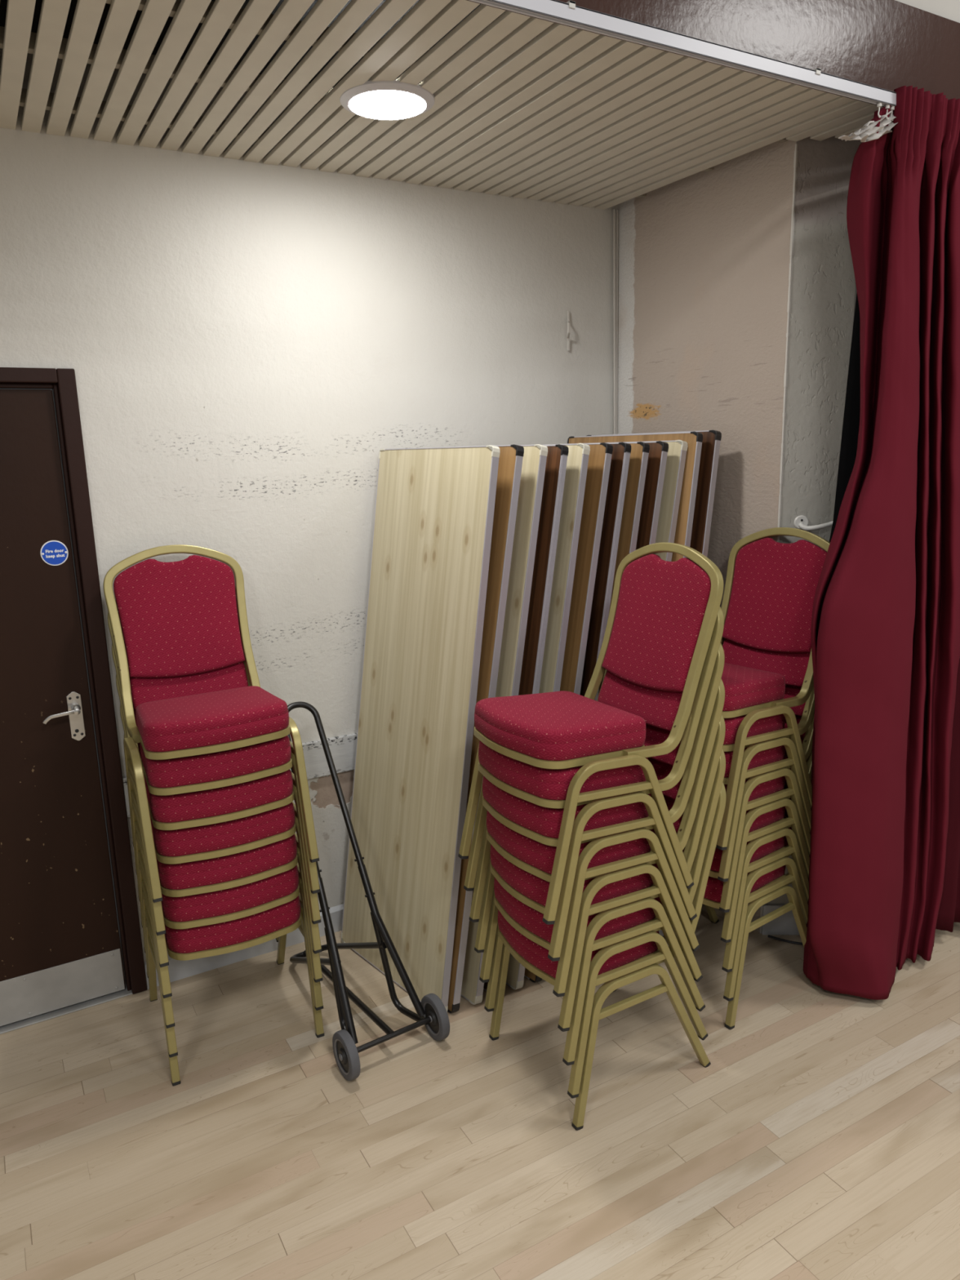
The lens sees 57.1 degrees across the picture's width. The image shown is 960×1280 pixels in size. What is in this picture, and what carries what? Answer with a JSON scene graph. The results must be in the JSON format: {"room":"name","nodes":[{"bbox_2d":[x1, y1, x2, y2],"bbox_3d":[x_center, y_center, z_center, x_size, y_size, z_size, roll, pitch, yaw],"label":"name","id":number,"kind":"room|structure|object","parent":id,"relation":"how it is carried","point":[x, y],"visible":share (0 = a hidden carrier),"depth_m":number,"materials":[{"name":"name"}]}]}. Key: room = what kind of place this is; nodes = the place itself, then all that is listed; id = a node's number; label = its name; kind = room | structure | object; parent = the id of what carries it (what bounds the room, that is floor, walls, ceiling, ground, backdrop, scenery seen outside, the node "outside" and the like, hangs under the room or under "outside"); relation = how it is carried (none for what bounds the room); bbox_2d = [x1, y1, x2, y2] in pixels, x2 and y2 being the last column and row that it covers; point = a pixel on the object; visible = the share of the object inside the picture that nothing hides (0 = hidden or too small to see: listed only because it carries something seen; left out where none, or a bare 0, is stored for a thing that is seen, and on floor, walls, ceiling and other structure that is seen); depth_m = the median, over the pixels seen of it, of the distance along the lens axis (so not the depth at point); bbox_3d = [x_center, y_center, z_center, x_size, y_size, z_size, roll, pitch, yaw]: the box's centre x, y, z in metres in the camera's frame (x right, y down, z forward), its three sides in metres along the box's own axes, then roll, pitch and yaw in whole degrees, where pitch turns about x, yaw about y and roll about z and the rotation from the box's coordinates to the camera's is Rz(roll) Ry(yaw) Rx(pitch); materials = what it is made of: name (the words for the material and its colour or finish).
{"room":"community hall","nodes":[
{"label":"community hall","id":0,"kind":"room"},
{"bbox_2d":[0,48,617,960],"bbox_3d":[-2.385,-0.085,2.207,7.020,3.000,0.120,-8,14,-29],"label":"wall","id":1,"kind":"structure","parent":0,"point":[244,342],"depth_m":3.01,"materials":[{"name":"beige paint"}]},
{"bbox_2d":[0,986,132,1034],"bbox_3d":[-1.556,1.273,2.913,0.785,0.006,0.068,-8,14,-29],"label":"trim","id":2,"kind":"structure","parent":1,"relation":"attached to","point":[121,993],"depth_m":2.98,"materials":[{"name":"metal"}]},
{"bbox_2d":[0,367,147,994],"bbox_3d":[-1.595,0.253,2.702,0.873,2.091,0.102,-8,14,-29],"label":"door frame","id":3,"kind":"structure","parent":1,"relation":"in","point":[62,381],"depth_m":2.82,"materials":[{"name":"brown paint"}]},
{"bbox_2d":[0,389,125,1026],"bbox_3d":[-1.580,0.281,2.682,0.742,2.017,0.101,-8,14,-29],"label":"door","id":4,"kind":"structure","parent":3,"relation":"attached to","point":[60,945],"depth_m":2.82,"materials":[{"name":"brown paint"}]},
{"bbox_2d":[40,540,68,565],"bbox_3d":[-1.318,-0.269,2.731,0.078,0.078,0.004,-8,14,-29],"label":"door sign","id":5,"kind":"object","parent":4,"relation":"attached to","point":[53,553],"visible":1,"depth_m":2.73,"materials":[{"name":"blue plastic"}]},
{"bbox_2d":[122,733,357,817],"bbox_3d":[-0.292,0.396,3.452,2.072,0.140,0.016,-8,14,-29],"label":"trim","id":6,"kind":"structure","parent":1,"relation":"attached to","point":[342,748],"depth_m":3.29,"materials":[{"name":"white paint"}]},
{"bbox_2d":[144,903,343,989],"bbox_3d":[-0.275,1.045,3.592,2.072,0.101,0.014,-8,14,-29],"label":"baseboard","id":7,"kind":"structure","parent":1,"relation":"attached to","point":[178,969],"depth_m":3.24,"materials":[{"name":"white paint"}]},
{"bbox_2d":[566,311,569,350],"bbox_3d":[0.349,-1.224,3.485,0.013,0.148,0.049,-1,12,4],"label":"wall bracket","id":8,"kind":"object","parent":1,"relation":"attached to","point":[567,312],"visible":1,"depth_m":3.49,"materials":[{"name":"white metal"}]},
{"bbox_2d":[613,209,617,434],"bbox_3d":[0.576,-0.421,3.788,0.032,2.640,0.012,-8,14,-29],"label":"trim","id":9,"kind":"structure","parent":1,"relation":"attached to","point":[615,288],"depth_m":3.60,"materials":[{"name":"white paint"}]},
{"bbox_2d":[0,0,883,209],"bbox_3d":[-0.378,-1.558,2.274,5.136,0.271,1.268,-8,14,-29],"label":"ceiling","id":10,"kind":"structure","parent":0,"point":[524,106],"depth_m":2.34,"materials":[{"name":"beige paint"}]},
{"bbox_2d":[339,80,435,119],"bbox_3d":[-0.247,-1.435,2.361,0.253,0.024,0.253,-8,14,-29],"label":"recessed light","id":11,"kind":"object","parent":10,"relation":"in","point":[395,100],"visible":1,"depth_m":2.32,"materials":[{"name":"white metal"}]},
{"bbox_2d":[348,89,426,119],"bbox_3d":[-0.247,-1.431,2.362,0.207,0.016,0.207,-8,14,-29],"label":"diffuser","id":12,"kind":"object","parent":11,"relation":"attached to","point":[382,104],"depth_m":2.33,"materials":[{"name":"white plastic"}]},
{"bbox_2d":[0,903,959,1279],"bbox_3d":[1.470,1.976,-0.566,10.500,0.060,9.900,-8,14,-29],"label":"floor","id":13,"kind":"structure","parent":0,"point":[819,1139],"depth_m":2.40,"materials":[{"name":"brown wood"}]},
{"bbox_2d":[145,895,324,1085],"bbox_3d":[-0.839,0.793,2.850,0.467,0.945,0.584,-8,14,-27],"label":"banquet chair","id":14,"kind":"object","parent":13,"relation":"on","point":[222,938],"visible":0.12,"depth_m":2.62,"materials":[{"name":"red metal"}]},
{"bbox_2d":[124,733,323,1057],"bbox_3d":[-0.838,0.693,2.818,0.467,0.945,0.584,-8,13,-27],"label":"banquet chair","id":15,"kind":"object","parent":14,"relation":"on","point":[260,895],"visible":0.15,"depth_m":2.58,"materials":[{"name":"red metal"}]},
{"bbox_2d":[120,703,322,1028],"bbox_3d":[-0.837,0.593,2.786,0.467,0.945,0.584,-8,13,-27],"label":"banquet chair","id":16,"kind":"object","parent":15,"relation":"on","point":[219,873],"visible":0.12,"depth_m":2.54,"materials":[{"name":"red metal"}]},
{"bbox_2d":[115,673,322,998],"bbox_3d":[-0.836,0.493,2.754,0.467,0.945,0.584,-8,12,-27],"label":"banquet chair","id":17,"kind":"object","parent":16,"relation":"on","point":[191,844],"visible":0.2,"depth_m":2.51,"materials":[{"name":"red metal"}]},
{"bbox_2d":[111,642,320,967],"bbox_3d":[-0.836,0.402,2.732,0.471,0.944,0.604,-8,14,-27],"label":"banquet chair","id":18,"kind":"object","parent":17,"relation":"on","point":[231,802],"visible":0.25,"depth_m":2.48,"materials":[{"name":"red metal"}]},
{"bbox_2d":[107,599,319,935],"bbox_3d":[-0.835,0.304,2.702,0.471,0.944,0.608,-8,14,-27],"label":"banquet chair","id":19,"kind":"object","parent":18,"relation":"on","point":[188,774],"visible":0.26,"depth_m":2.44,"materials":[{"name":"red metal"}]},
{"bbox_2d":[102,544,319,902],"bbox_3d":[-0.834,0.206,2.672,0.472,0.943,0.613,-8,14,-27],"label":"banquet chair","id":20,"kind":"object","parent":19,"relation":"on","point":[184,623],"visible":0.98,"depth_m":2.75,"materials":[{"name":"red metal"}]},
{"bbox_2d":[287,701,449,1080],"bbox_3d":[-0.428,0.745,2.868,0.350,1.000,0.752,-8,14,-29],"label":"trolley","id":21,"kind":"object","parent":13,"relation":"on","point":[431,1012],"visible":0.91,"depth_m":2.79,"materials":[{"name":"black metal"}]},
{"bbox_2d":[341,444,500,1012],"bbox_3d":[-0.234,0.278,3.032,0.314,1.834,0.627,-11,16,-39],"label":"folding table","id":22,"kind":"object","parent":13,"relation":"on","point":[434,508],"visible":0.81,"depth_m":2.98,"materials":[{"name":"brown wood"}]},
{"bbox_2d":[447,444,524,1013],"bbox_3d":[-0.175,0.269,3.060,0.360,1.835,0.628,-11,16,-38],"label":"folding table","id":23,"kind":"object","parent":13,"relation":"on","point":[511,456],"visible":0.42,"depth_m":2.80,"materials":[{"name":"brown wood"}]},
{"bbox_2d":[460,444,547,1004],"bbox_3d":[-0.097,0.259,3.100,0.359,1.834,0.628,-11,15,-38],"label":"folding table","id":24,"kind":"object","parent":13,"relation":"on","point":[535,456],"visible":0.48,"depth_m":2.83,"materials":[{"name":"brown wood"}]},
{"bbox_2d":[483,444,568,991],"bbox_3d":[-0.027,0.250,3.139,0.358,1.832,0.628,-11,15,-38],"label":"folding table","id":25,"kind":"object","parent":13,"relation":"on","point":[557,456],"visible":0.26,"depth_m":2.86,"materials":[{"name":"brown wood"}]},
{"bbox_2d":[506,443,590,989],"bbox_3d":[0.046,0.239,3.178,0.361,1.834,0.628,-11,15,-38],"label":"folding table","id":26,"kind":"object","parent":13,"relation":"on","point":[579,453],"visible":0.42,"depth_m":2.91,"materials":[{"name":"brown wood"}]},
{"bbox_2d":[524,442,613,982],"bbox_3d":[0.120,0.228,3.220,0.378,1.834,0.628,-11,15,-38],"label":"folding table","id":27,"kind":"object","parent":13,"relation":"on","point":[600,454],"visible":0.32,"depth_m":2.95,"materials":[{"name":"brown wood"}]},
{"bbox_2d":[579,442,631,700],"bbox_3d":[0.189,0.218,3.257,0.374,1.834,0.628,-11,15,-38],"label":"folding table","id":28,"kind":"object","parent":13,"relation":"on","point":[621,452],"visible":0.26,"depth_m":2.98,"materials":[{"name":"brown wood"}]},
{"bbox_2d":[488,782,726,1130],"bbox_3d":[0.364,0.808,2.631,0.584,0.945,0.467,-8,14,-29],"label":"banquet chair","id":29,"kind":"object","parent":13,"relation":"on","point":[532,956],"visible":0.17,"depth_m":2.47,"materials":[{"name":"gold metal"}]},
{"bbox_2d":[484,749,725,1098],"bbox_3d":[0.352,0.707,2.604,0.584,0.945,0.467,-8,14,-29],"label":"banquet chair","id":30,"kind":"object","parent":29,"relation":"on","point":[527,921],"visible":0.2,"depth_m":2.44,"materials":[{"name":"gold metal"}]},
{"bbox_2d":[479,714,725,1065],"bbox_3d":[0.341,0.606,2.577,0.584,0.945,0.467,-7,13,-29],"label":"banquet chair","id":31,"kind":"object","parent":30,"relation":"on","point":[529,889],"visible":0.23,"depth_m":2.42,"materials":[{"name":"gold metal"}]},
{"bbox_2d":[474,678,724,1031],"bbox_3d":[0.337,0.513,2.554,0.602,0.943,0.468,-8,14,-29],"label":"banquet chair","id":32,"kind":"object","parent":31,"relation":"on","point":[536,858],"visible":0.23,"depth_m":2.39,"materials":[{"name":"gold metal"}]},
{"bbox_2d":[469,642,724,996],"bbox_3d":[0.328,0.415,2.528,0.607,0.943,0.469,-8,14,-29],"label":"banquet chair","id":33,"kind":"object","parent":32,"relation":"on","point":[542,824],"visible":0.24,"depth_m":2.36,"materials":[{"name":"gold metal"}]},
{"bbox_2d":[463,606,724,961],"bbox_3d":[0.319,0.317,2.502,0.613,0.942,0.469,-8,14,-29],"label":"banquet chair","id":34,"kind":"object","parent":33,"relation":"on","point":[543,787],"visible":0.37,"depth_m":2.33,"materials":[{"name":"gold metal"}]},
{"bbox_2d":[457,542,723,924],"bbox_3d":[0.308,0.219,2.475,0.622,0.940,0.470,-8,14,-29],"label":"banquet chair","id":35,"kind":"object","parent":34,"relation":"on","point":[663,614],"visible":1,"depth_m":2.41,"materials":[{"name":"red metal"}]},
{"bbox_2d":[598,441,649,693],"bbox_3d":[0.258,0.208,3.296,0.373,1.834,0.628,-11,15,-38],"label":"folding table","id":36,"kind":"object","parent":13,"relation":"on","point":[637,465],"visible":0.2,"depth_m":3.00,"materials":[{"name":"brown wood"}]},
{"bbox_2d":[560,440,688,561],"bbox_3d":[0.404,0.185,3.375,0.375,1.837,0.628,-11,15,-38],"label":"folding table","id":37,"kind":"object","parent":13,"relation":"on","point":[677,452],"visible":0.18,"depth_m":3.08,"materials":[{"name":"brown wood"}]},
{"bbox_2d":[567,431,702,561],"bbox_3d":[0.476,0.169,3.377,0.310,1.864,0.627,-11,16,-39],"label":"folding table","id":38,"kind":"object","parent":13,"relation":"on","point":[694,439],"visible":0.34,"depth_m":3.08,"materials":[{"name":"brown wood"}]},
{"bbox_2d":[635,440,668,550],"bbox_3d":[0.330,0.197,3.336,0.374,1.835,0.628,-11,15,-38],"label":"folding table","id":39,"kind":"object","parent":13,"relation":"on","point":[658,452],"visible":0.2,"depth_m":3.04,"materials":[{"name":"brown wood"}]},
{"bbox_2d":[586,430,721,937],"bbox_3d":[0.551,0.159,3.406,0.300,1.868,0.627,-11,16,-39],"label":"folding table","id":40,"kind":"object","parent":13,"relation":"on","point":[706,483],"visible":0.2,"depth_m":3.10,"materials":[{"name":"brown wood"}]},
{"bbox_2d":[702,826,807,1029],"bbox_3d":[0.858,0.707,3.039,0.584,0.945,0.467,-10,15,-35],"label":"banquet chair","id":41,"kind":"object","parent":13,"relation":"on","point":[713,891],"visible":0.09,"depth_m":2.81,"materials":[{"name":"gold metal"}]},
{"bbox_2d":[708,798,808,1001],"bbox_3d":[0.849,0.608,3.013,0.584,0.945,0.467,-10,14,-35],"label":"banquet chair","id":42,"kind":"object","parent":41,"relation":"on","point":[776,845],"visible":0.12,"depth_m":2.79,"materials":[{"name":"gold metal"}]},
{"bbox_2d":[715,778,811,972],"bbox_3d":[0.840,0.508,2.987,0.584,0.945,0.467,-9,14,-35],"label":"banquet chair","id":43,"kind":"object","parent":42,"relation":"on","point":[773,816],"visible":0.06,"depth_m":2.78,"materials":[{"name":"gold metal"}]},
{"bbox_2d":[720,749,812,942],"bbox_3d":[0.837,0.416,2.965,0.600,0.944,0.469,-10,15,-35],"label":"banquet chair","id":44,"kind":"object","parent":43,"relation":"on","point":[777,784],"visible":0.09,"depth_m":2.75,"materials":[{"name":"gold metal"}]},
{"bbox_2d":[719,711,814,912],"bbox_3d":[0.830,0.319,2.941,0.605,0.944,0.470,-10,15,-35],"label":"banquet chair","id":45,"kind":"object","parent":44,"relation":"on","point":[766,757],"visible":0.12,"depth_m":2.73,"materials":[{"name":"gold metal"}]},
{"bbox_2d":[717,637,814,881],"bbox_3d":[0.823,0.222,2.916,0.611,0.943,0.470,-10,15,-35],"label":"banquet chair","id":46,"kind":"object","parent":45,"relation":"on","point":[765,725],"visible":0.1,"depth_m":2.71,"materials":[{"name":"gold metal"}]},
{"bbox_2d":[715,527,830,849],"bbox_3d":[0.816,0.125,2.892,0.616,0.942,0.471,-10,15,-35],"label":"banquet chair","id":47,"kind":"object","parent":46,"relation":"on","point":[771,585],"visible":0.56,"depth_m":2.91,"materials":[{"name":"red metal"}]},
{"bbox_2d":[768,934,803,945],"bbox_3d":[1.284,1.116,3.282,0.403,0.009,0.087,-2,12,-1],"label":"cable","id":48,"kind":"object","parent":13,"relation":"on","point":[769,936],"visible":0.35,"depth_m":3.28,"materials":[{"name":"black plastic"}]},
{"bbox_2d":[764,135,862,904],"bbox_3d":[1.990,-0.465,3.554,2.200,2.950,0.186,-8,14,-29],"label":"wall pier","id":49,"kind":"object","parent":13,"relation":"on","point":[824,291],"visible":0.08,"depth_m":2.89,"materials":[{"name":"grey paint"}]},
{"bbox_2d":[761,904,799,934],"bbox_3d":[1.169,1.054,3.326,0.205,0.120,0.014,-1,12,4],"label":"skirting board","id":50,"kind":"object","parent":49,"relation":"attached to","point":[784,924],"visible":0.43,"depth_m":3.33,"materials":[{"name":"grey paint"}]},
{"bbox_2d":[794,515,832,530],"bbox_3d":[1.146,-0.397,2.994,0.151,0.051,0.036,2,13,16],"label":"bracket","id":51,"kind":"object","parent":49,"relation":"attached to","point":[801,522],"visible":0.85,"depth_m":3.00,"materials":[{"name":"white metal"}]},
{"bbox_2d":[617,140,796,932],"bbox_3d":[0.857,-0.412,3.448,0.120,2.950,0.893,-8,14,-29],"label":"wall","id":52,"kind":"structure","parent":0,"point":[704,257],"depth_m":3.17,"materials":[{"name":"beige paint"}]},
{"bbox_2d":[760,143,797,933],"bbox_3d":[1.031,-0.223,3.062,0.007,2.735,0.008,-8,14,-29],"label":"trim","id":53,"kind":"structure","parent":52,"relation":"attached to","point":[795,161],"depth_m":2.89,"materials":[{"name":"white paint"}]},
{"bbox_2d":[895,0,959,22],"bbox_3d":[-0.297,-2.129,1.527,9.500,1.226,0.085,-8,14,-29],"label":"wall","id":54,"kind":"structure","parent":0,"point":[948,9],"depth_m":2.48,"materials":[{"name":"white paint"}]},
{"bbox_2d":[470,0,896,120],"bbox_3d":[-0.535,-1.198,1.474,3.800,0.073,0.058,-8,14,-29],"label":"track","id":55,"kind":"object","parent":54,"relation":"attached to","point":[567,13],"visible":1,"depth_m":2.01,"materials":[{"name":"white metal"}]},
{"bbox_2d":[802,85,959,999],"bbox_3d":[1.262,-0.189,2.801,0.758,2.706,0.379,-8,14,-29],"label":"stage curtain","id":56,"kind":"object","parent":55,"relation":"hanging from","point":[886,616],"visible":1,"depth_m":2.66,"materials":[{"name":"red fabric"}]},
{"bbox_2d":[935,658,959,932],"bbox_3d":[1.857,-0.259,3.031,0.545,2.666,0.100,-7,13,-24],"label":"stage curtain","id":57,"kind":"object","parent":55,"relation":"hanging from","point":[948,913],"visible":0.59,"depth_m":3.15,"materials":[{"name":"red fabric"}]},
{"bbox_2d":[466,0,959,106],"bbox_3d":[-0.260,-1.404,1.650,9.500,0.245,0.040,-8,14,-29],"label":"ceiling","id":58,"kind":"structure","parent":54,"relation":"attached to","point":[890,45],"depth_m":2.28,"materials":[{"name":"white paint"}]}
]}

